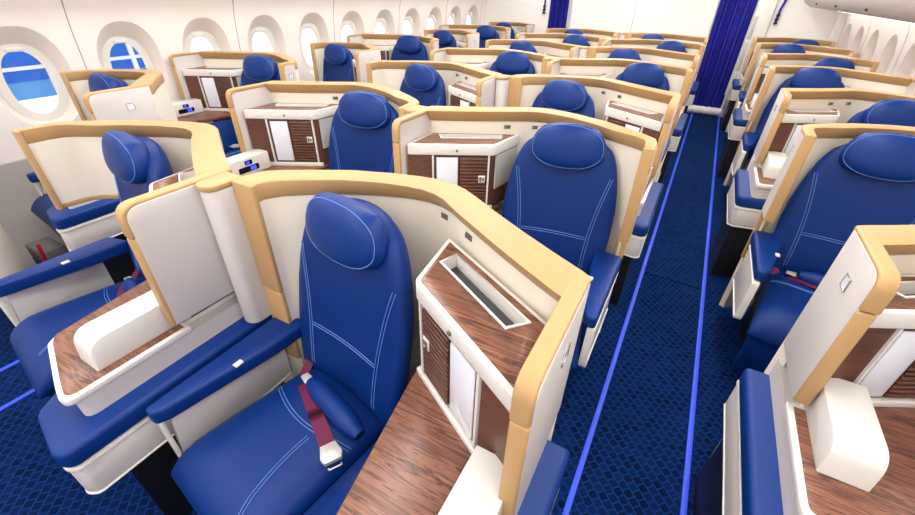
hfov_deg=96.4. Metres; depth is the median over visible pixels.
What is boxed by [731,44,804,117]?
passenger seat
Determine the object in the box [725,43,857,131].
shell
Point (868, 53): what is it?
window
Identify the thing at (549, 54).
console
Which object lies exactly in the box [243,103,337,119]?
countertop
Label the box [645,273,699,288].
trim
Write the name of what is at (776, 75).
shell
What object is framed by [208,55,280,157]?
passenger seat
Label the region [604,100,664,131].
countertop
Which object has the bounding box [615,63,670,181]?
passenger seat
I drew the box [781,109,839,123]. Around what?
countertop
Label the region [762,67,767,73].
countertop
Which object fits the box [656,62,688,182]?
console
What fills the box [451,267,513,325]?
tray
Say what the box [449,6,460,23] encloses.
window
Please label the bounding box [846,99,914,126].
passenger seat
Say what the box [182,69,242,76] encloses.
countertop
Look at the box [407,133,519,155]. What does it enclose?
countertop
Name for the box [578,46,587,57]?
column
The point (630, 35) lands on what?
shell
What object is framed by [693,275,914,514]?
console
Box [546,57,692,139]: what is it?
shell
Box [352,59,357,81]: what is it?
console
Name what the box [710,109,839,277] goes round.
console
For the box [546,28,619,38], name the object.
shell
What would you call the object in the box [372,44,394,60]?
console
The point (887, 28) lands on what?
wall
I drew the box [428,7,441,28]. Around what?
window
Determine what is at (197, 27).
window
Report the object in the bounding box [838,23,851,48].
window
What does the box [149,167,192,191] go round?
countertop
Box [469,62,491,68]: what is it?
countertop
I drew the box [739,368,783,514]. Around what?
cushion
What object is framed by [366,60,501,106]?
shell
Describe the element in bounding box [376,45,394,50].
countertop
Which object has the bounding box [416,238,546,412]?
countertop
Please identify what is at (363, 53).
shell
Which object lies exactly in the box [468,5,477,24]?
window
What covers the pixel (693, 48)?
shell
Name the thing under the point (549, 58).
column
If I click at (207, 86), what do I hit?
console
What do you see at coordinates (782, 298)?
cushion
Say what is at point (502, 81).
column
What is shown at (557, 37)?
shell
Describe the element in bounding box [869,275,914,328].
countertop
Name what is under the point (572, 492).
light strip
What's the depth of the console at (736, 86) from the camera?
6.02 m
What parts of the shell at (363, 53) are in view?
trim, panel trim, panel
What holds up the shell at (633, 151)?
attached to the passenger seat at (561, 192)
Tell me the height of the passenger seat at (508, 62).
1.233 m
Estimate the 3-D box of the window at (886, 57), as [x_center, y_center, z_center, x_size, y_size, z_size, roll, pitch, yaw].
[4.183,-1.812,4.010,0.130,0.650,0.410,18,37,24]
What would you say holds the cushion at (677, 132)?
on the console at (677, 132)
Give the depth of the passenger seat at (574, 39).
5.54 m
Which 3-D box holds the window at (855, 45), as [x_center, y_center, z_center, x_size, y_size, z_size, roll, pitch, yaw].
[4.826,-2.434,4.975,0.130,0.650,0.410,18,37,24]
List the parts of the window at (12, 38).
shade handle, frame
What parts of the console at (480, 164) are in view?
plain door, screen frame, slatted door, niche panel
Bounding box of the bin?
[804,0,914,23]
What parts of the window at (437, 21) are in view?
frame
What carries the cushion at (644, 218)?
on the console at (650, 123)
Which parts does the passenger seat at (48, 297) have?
armrest panel, armrest, backrest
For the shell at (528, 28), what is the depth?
7.55 m
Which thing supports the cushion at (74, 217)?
on the console at (82, 224)
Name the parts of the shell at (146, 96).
trim, panel trim, panel, plate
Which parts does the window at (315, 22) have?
frame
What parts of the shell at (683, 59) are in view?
trim, panel, panel trim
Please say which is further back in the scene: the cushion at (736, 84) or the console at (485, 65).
the cushion at (736, 84)
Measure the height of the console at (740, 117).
1.103 m
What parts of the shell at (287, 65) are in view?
panel trim, panel, trim, wing panel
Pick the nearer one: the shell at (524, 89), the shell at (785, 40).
the shell at (524, 89)
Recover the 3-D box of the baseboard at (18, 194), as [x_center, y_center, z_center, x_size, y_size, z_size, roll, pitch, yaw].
[-2.210,-1.166,4.238,0.242,0.664,11.560,18,37,24]
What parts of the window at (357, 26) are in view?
frame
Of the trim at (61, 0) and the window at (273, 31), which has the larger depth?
the window at (273, 31)
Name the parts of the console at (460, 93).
slatted door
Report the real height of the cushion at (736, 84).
0.072 m
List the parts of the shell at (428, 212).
trim, trim, panel trim, panel, seat plate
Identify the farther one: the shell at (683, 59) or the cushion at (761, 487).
the shell at (683, 59)
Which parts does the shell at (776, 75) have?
trim, wing panel, trim, panel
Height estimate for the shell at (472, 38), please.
1.116 m
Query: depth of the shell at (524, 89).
2.85 m
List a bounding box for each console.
[38,167,283,514]
[47,199,138,283]
[172,66,242,123]
[227,103,337,175]
[336,238,569,514]
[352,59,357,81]
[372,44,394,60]
[407,133,519,211]
[448,81,476,106]
[450,61,491,69]
[457,40,465,47]
[544,53,568,57]
[557,73,609,77]
[603,100,664,305]
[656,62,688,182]
[683,77,698,113]
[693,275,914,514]
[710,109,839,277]
[717,66,768,177]
[720,46,755,129]
[844,85,876,90]
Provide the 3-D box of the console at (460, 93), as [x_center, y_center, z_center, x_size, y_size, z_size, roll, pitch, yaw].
[0.003,-0.700,3.206,0.509,1.103,0.905,18,37,24]
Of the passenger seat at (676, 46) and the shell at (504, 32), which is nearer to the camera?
the passenger seat at (676, 46)
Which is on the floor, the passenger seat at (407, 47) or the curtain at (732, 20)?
the passenger seat at (407, 47)
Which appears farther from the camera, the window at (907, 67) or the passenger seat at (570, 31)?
the passenger seat at (570, 31)
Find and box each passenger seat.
[0,130,173,398]
[26,73,127,237]
[146,192,413,514]
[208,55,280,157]
[323,43,354,81]
[329,91,398,172]
[391,35,427,60]
[400,63,445,106]
[433,30,456,48]
[476,25,499,47]
[490,51,534,74]
[496,22,514,38]
[502,122,621,382]
[509,41,537,52]
[532,79,594,117]
[561,34,589,46]
[565,29,582,34]
[608,48,641,60]
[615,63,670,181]
[642,34,663,39]
[655,41,688,112]
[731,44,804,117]
[732,67,844,176]
[733,132,914,372]
[793,40,818,45]
[813,58,854,69]
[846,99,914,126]
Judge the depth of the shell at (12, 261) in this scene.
2.30 m
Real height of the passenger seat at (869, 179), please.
1.232 m
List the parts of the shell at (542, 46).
trim, panel trim, panel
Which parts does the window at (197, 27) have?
shade handle, frame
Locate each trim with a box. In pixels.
[61,0,86,69]
[232,0,240,50]
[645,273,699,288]
[827,12,844,41]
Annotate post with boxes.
[718,0,777,116]
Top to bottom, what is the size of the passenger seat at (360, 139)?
1.233 m
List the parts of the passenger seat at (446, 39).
backrest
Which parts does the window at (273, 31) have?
frame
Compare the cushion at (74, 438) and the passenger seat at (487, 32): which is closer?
the cushion at (74, 438)
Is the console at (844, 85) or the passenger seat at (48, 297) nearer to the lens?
the passenger seat at (48, 297)
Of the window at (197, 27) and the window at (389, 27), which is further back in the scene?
the window at (389, 27)
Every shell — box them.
[0,224,28,326]
[11,120,293,382]
[59,69,177,120]
[168,50,299,99]
[226,81,418,152]
[231,170,590,514]
[310,42,380,82]
[347,33,438,60]
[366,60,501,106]
[392,106,656,332]
[424,29,479,47]
[430,47,550,73]
[439,24,510,38]
[485,39,580,57]
[489,22,534,38]
[507,74,680,181]
[516,33,602,45]
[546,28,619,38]
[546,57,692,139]
[586,46,699,111]
[604,38,704,105]
[624,32,708,78]
[711,225,914,455]
[719,123,914,306]
[723,65,914,185]
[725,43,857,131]
[738,37,835,78]
[741,53,879,108]
[747,88,914,169]
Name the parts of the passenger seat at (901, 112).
backrest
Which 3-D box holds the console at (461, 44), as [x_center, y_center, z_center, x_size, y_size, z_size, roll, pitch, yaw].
[0.030,-2.462,5.883,0.403,1.103,0.903,18,37,24]
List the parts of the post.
inset panel, inset panel, inset panel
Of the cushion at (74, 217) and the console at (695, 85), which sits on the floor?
the console at (695, 85)
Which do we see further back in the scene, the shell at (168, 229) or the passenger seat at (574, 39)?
the passenger seat at (574, 39)
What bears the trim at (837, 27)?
attached to the wall at (681, 17)
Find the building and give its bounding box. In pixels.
[1,43,146,100]
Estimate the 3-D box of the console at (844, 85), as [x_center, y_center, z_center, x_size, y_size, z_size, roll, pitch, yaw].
[3.266,-0.766,3.415,0.449,1.103,0.807,18,37,24]
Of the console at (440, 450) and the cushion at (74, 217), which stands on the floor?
the console at (440, 450)
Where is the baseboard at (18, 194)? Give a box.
[0,158,69,266]
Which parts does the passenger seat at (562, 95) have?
backrest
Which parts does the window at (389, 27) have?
frame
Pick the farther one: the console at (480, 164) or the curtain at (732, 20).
the curtain at (732, 20)
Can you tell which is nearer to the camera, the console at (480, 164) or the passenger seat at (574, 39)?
the console at (480, 164)
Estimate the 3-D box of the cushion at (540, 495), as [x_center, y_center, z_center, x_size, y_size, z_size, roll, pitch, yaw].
[-0.044,0.679,0.992,0.433,0.072,0.728,18,37,24]
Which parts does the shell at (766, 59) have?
panel, panel trim, trim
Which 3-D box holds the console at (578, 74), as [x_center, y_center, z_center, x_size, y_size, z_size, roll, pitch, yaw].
[0.951,-1.087,3.825,0.509,1.103,0.905,18,37,24]
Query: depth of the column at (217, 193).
1.37 m
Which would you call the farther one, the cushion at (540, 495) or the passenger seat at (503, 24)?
the passenger seat at (503, 24)
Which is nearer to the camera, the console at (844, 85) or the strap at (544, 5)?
the console at (844, 85)
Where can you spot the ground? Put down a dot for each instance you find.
(44, 104)
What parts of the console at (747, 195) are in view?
plain door, screen frame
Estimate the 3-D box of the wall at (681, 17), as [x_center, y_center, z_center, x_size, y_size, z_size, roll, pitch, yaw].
[2.998,-3.813,6.999,5.710,2.240,0.080,18,37,24]
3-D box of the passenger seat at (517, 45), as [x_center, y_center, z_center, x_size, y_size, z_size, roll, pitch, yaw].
[0.623,-1.950,5.020,0.756,1.219,0.795,18,37,24]
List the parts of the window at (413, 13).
frame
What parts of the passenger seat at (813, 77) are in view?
armrest panel, armrest, backrest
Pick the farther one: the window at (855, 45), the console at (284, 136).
the window at (855, 45)
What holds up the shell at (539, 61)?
attached to the passenger seat at (508, 62)
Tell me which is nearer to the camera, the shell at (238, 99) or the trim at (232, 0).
the shell at (238, 99)
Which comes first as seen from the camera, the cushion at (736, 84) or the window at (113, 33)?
the window at (113, 33)
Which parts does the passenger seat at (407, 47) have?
backrest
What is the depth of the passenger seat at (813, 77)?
3.53 m
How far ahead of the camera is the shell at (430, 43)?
5.24 m
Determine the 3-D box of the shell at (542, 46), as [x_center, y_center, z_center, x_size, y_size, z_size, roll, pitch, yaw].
[0.932,-2.059,5.108,1.139,1.116,0.559,24,39,30]
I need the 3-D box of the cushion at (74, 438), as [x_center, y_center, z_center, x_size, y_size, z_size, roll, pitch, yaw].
[-1.086,0.342,1.470,0.433,0.072,0.728,18,37,24]
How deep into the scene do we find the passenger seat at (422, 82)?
3.29 m
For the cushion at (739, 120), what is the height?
0.072 m
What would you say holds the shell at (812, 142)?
attached to the passenger seat at (869, 179)
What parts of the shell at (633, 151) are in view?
panel trim, panel, trim, trim, wing panel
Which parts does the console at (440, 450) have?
slatted door, sill, screen frame, plain door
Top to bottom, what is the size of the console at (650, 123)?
1.103 m
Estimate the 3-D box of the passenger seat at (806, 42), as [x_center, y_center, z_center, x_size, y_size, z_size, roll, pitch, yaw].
[4.740,-2.386,5.820,0.562,1.219,0.776,18,37,24]
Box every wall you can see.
[0,0,487,163]
[484,0,839,40]
[566,0,758,93]
[834,13,914,77]
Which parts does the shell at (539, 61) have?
panel trim, panel, trim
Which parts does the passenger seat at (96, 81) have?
armrest, backrest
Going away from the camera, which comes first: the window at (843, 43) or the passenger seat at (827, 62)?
the passenger seat at (827, 62)
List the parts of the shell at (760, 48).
trim, trim, panel trim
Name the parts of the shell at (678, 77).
panel trim, panel, trim, trim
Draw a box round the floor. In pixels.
[0,95,750,514]
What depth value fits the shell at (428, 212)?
1.22 m
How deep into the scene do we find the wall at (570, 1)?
8.19 m
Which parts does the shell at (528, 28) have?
panel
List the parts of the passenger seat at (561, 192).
backrest, armrest panel, armrest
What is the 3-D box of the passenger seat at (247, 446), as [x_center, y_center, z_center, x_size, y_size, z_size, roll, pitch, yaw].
[-0.484,0.465,1.315,0.756,1.219,0.795,18,37,24]
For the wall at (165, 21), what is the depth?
3.47 m
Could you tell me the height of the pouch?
0.264 m
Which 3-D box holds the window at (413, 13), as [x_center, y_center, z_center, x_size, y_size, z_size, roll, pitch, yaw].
[-0.727,-3.425,6.241,0.136,0.650,0.470,18,37,24]
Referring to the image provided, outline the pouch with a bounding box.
[25,237,67,263]
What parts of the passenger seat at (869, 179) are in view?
armrest panel, armrest, backrest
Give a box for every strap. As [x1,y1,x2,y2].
[542,0,545,13]
[773,0,786,24]
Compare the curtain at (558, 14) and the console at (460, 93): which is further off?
the curtain at (558, 14)
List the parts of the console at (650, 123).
slatted door, plain door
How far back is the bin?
2.88 m
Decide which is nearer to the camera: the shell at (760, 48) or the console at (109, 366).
the console at (109, 366)
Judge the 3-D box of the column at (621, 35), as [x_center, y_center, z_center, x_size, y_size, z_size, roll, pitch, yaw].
[2.464,-3.130,6.278,0.084,0.554,0.124,18,37,24]
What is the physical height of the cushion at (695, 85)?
0.072 m
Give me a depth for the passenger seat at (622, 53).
4.39 m
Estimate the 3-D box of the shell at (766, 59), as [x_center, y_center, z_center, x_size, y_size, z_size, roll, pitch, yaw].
[3.624,-1.596,4.494,0.985,1.116,0.483,12,35,15]
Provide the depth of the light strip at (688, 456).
2.22 m
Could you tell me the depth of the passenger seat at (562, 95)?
2.80 m
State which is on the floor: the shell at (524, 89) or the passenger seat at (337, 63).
the passenger seat at (337, 63)
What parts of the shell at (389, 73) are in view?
trim, panel, panel trim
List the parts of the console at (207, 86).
plain door, screen frame, sill, button panel, slatted door, niche panel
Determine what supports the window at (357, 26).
in the wall at (165, 21)
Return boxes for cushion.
[10,277,146,398]
[31,194,56,231]
[38,314,272,467]
[47,199,119,229]
[171,368,382,514]
[225,148,240,157]
[517,440,569,514]
[569,317,582,369]
[632,182,663,236]
[672,113,687,136]
[689,81,698,94]
[732,79,741,89]
[733,108,747,126]
[734,169,765,209]
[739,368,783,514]
[747,272,815,348]
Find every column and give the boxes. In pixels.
[196,171,270,322]
[405,105,427,114]
[494,74,511,106]
[545,57,556,73]
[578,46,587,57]
[618,32,625,38]
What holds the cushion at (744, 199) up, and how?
on the console at (747, 195)
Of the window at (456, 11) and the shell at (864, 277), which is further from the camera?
the window at (456, 11)
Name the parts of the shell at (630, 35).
trim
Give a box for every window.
[0,26,77,125]
[97,21,167,89]
[183,17,230,52]
[248,15,286,54]
[299,13,328,74]
[340,11,364,41]
[374,9,394,33]
[403,8,419,34]
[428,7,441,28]
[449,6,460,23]
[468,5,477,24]
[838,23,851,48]
[850,26,863,51]
[861,30,878,59]
[875,34,897,73]
[896,43,914,76]
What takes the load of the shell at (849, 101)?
attached to the passenger seat at (901, 112)
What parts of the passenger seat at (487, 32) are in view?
backrest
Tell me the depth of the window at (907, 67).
3.58 m
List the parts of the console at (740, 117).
plain door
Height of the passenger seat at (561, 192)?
1.233 m
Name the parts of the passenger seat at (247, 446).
armrest, armrest panel, backrest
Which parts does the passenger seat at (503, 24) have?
backrest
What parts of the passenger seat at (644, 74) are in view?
backrest, armrest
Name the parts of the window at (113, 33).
shade handle, frame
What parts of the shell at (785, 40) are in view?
panel, panel trim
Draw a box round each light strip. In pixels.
[0,359,19,372]
[0,388,34,411]
[562,113,692,514]
[680,117,719,514]
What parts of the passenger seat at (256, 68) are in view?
backrest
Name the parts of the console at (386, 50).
slatted door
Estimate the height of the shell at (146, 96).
1.116 m
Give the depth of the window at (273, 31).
4.28 m
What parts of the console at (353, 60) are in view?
slatted door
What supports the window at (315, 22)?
in the wall at (165, 21)
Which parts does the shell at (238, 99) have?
panel trim, panel, trim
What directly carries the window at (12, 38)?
in the wall at (165, 21)
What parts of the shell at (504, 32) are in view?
trim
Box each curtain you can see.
[548,0,569,27]
[687,0,757,115]
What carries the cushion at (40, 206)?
on the passenger seat at (96, 81)
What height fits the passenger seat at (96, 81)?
1.219 m
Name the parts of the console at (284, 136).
plain door, screen frame, sill, slatted door, niche panel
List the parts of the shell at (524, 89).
trim, panel, panel trim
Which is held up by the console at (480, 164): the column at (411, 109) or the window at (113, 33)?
the column at (411, 109)
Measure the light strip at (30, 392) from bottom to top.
0.008 m
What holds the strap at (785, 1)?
attached to the wall at (681, 17)
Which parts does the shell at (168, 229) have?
trim, panel trim, panel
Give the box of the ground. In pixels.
[19,54,312,112]
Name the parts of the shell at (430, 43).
panel trim, panel, trim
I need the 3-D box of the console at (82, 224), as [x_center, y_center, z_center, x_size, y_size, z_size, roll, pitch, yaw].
[-2.120,-0.384,2.655,0.403,1.103,0.903,18,37,24]
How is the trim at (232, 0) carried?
attached to the wall at (165, 21)
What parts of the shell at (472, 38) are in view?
panel trim, panel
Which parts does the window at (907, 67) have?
frame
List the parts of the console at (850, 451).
plain door, screen frame, sill, slatted door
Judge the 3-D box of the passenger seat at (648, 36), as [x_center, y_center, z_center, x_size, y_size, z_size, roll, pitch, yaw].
[2.741,-2.652,6.156,0.756,1.219,0.795,18,37,24]
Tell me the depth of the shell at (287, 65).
3.61 m
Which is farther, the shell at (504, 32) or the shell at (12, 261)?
the shell at (504, 32)
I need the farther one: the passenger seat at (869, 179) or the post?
the post
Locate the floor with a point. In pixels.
(635, 461)
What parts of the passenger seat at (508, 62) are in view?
backrest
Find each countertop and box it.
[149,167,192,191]
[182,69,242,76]
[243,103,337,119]
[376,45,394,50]
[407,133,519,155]
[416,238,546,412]
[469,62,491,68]
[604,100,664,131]
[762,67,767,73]
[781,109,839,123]
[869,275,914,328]
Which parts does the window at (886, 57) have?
frame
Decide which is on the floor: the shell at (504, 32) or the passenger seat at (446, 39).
the passenger seat at (446, 39)
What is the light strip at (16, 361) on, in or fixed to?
on the floor
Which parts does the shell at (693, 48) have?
panel trim, trim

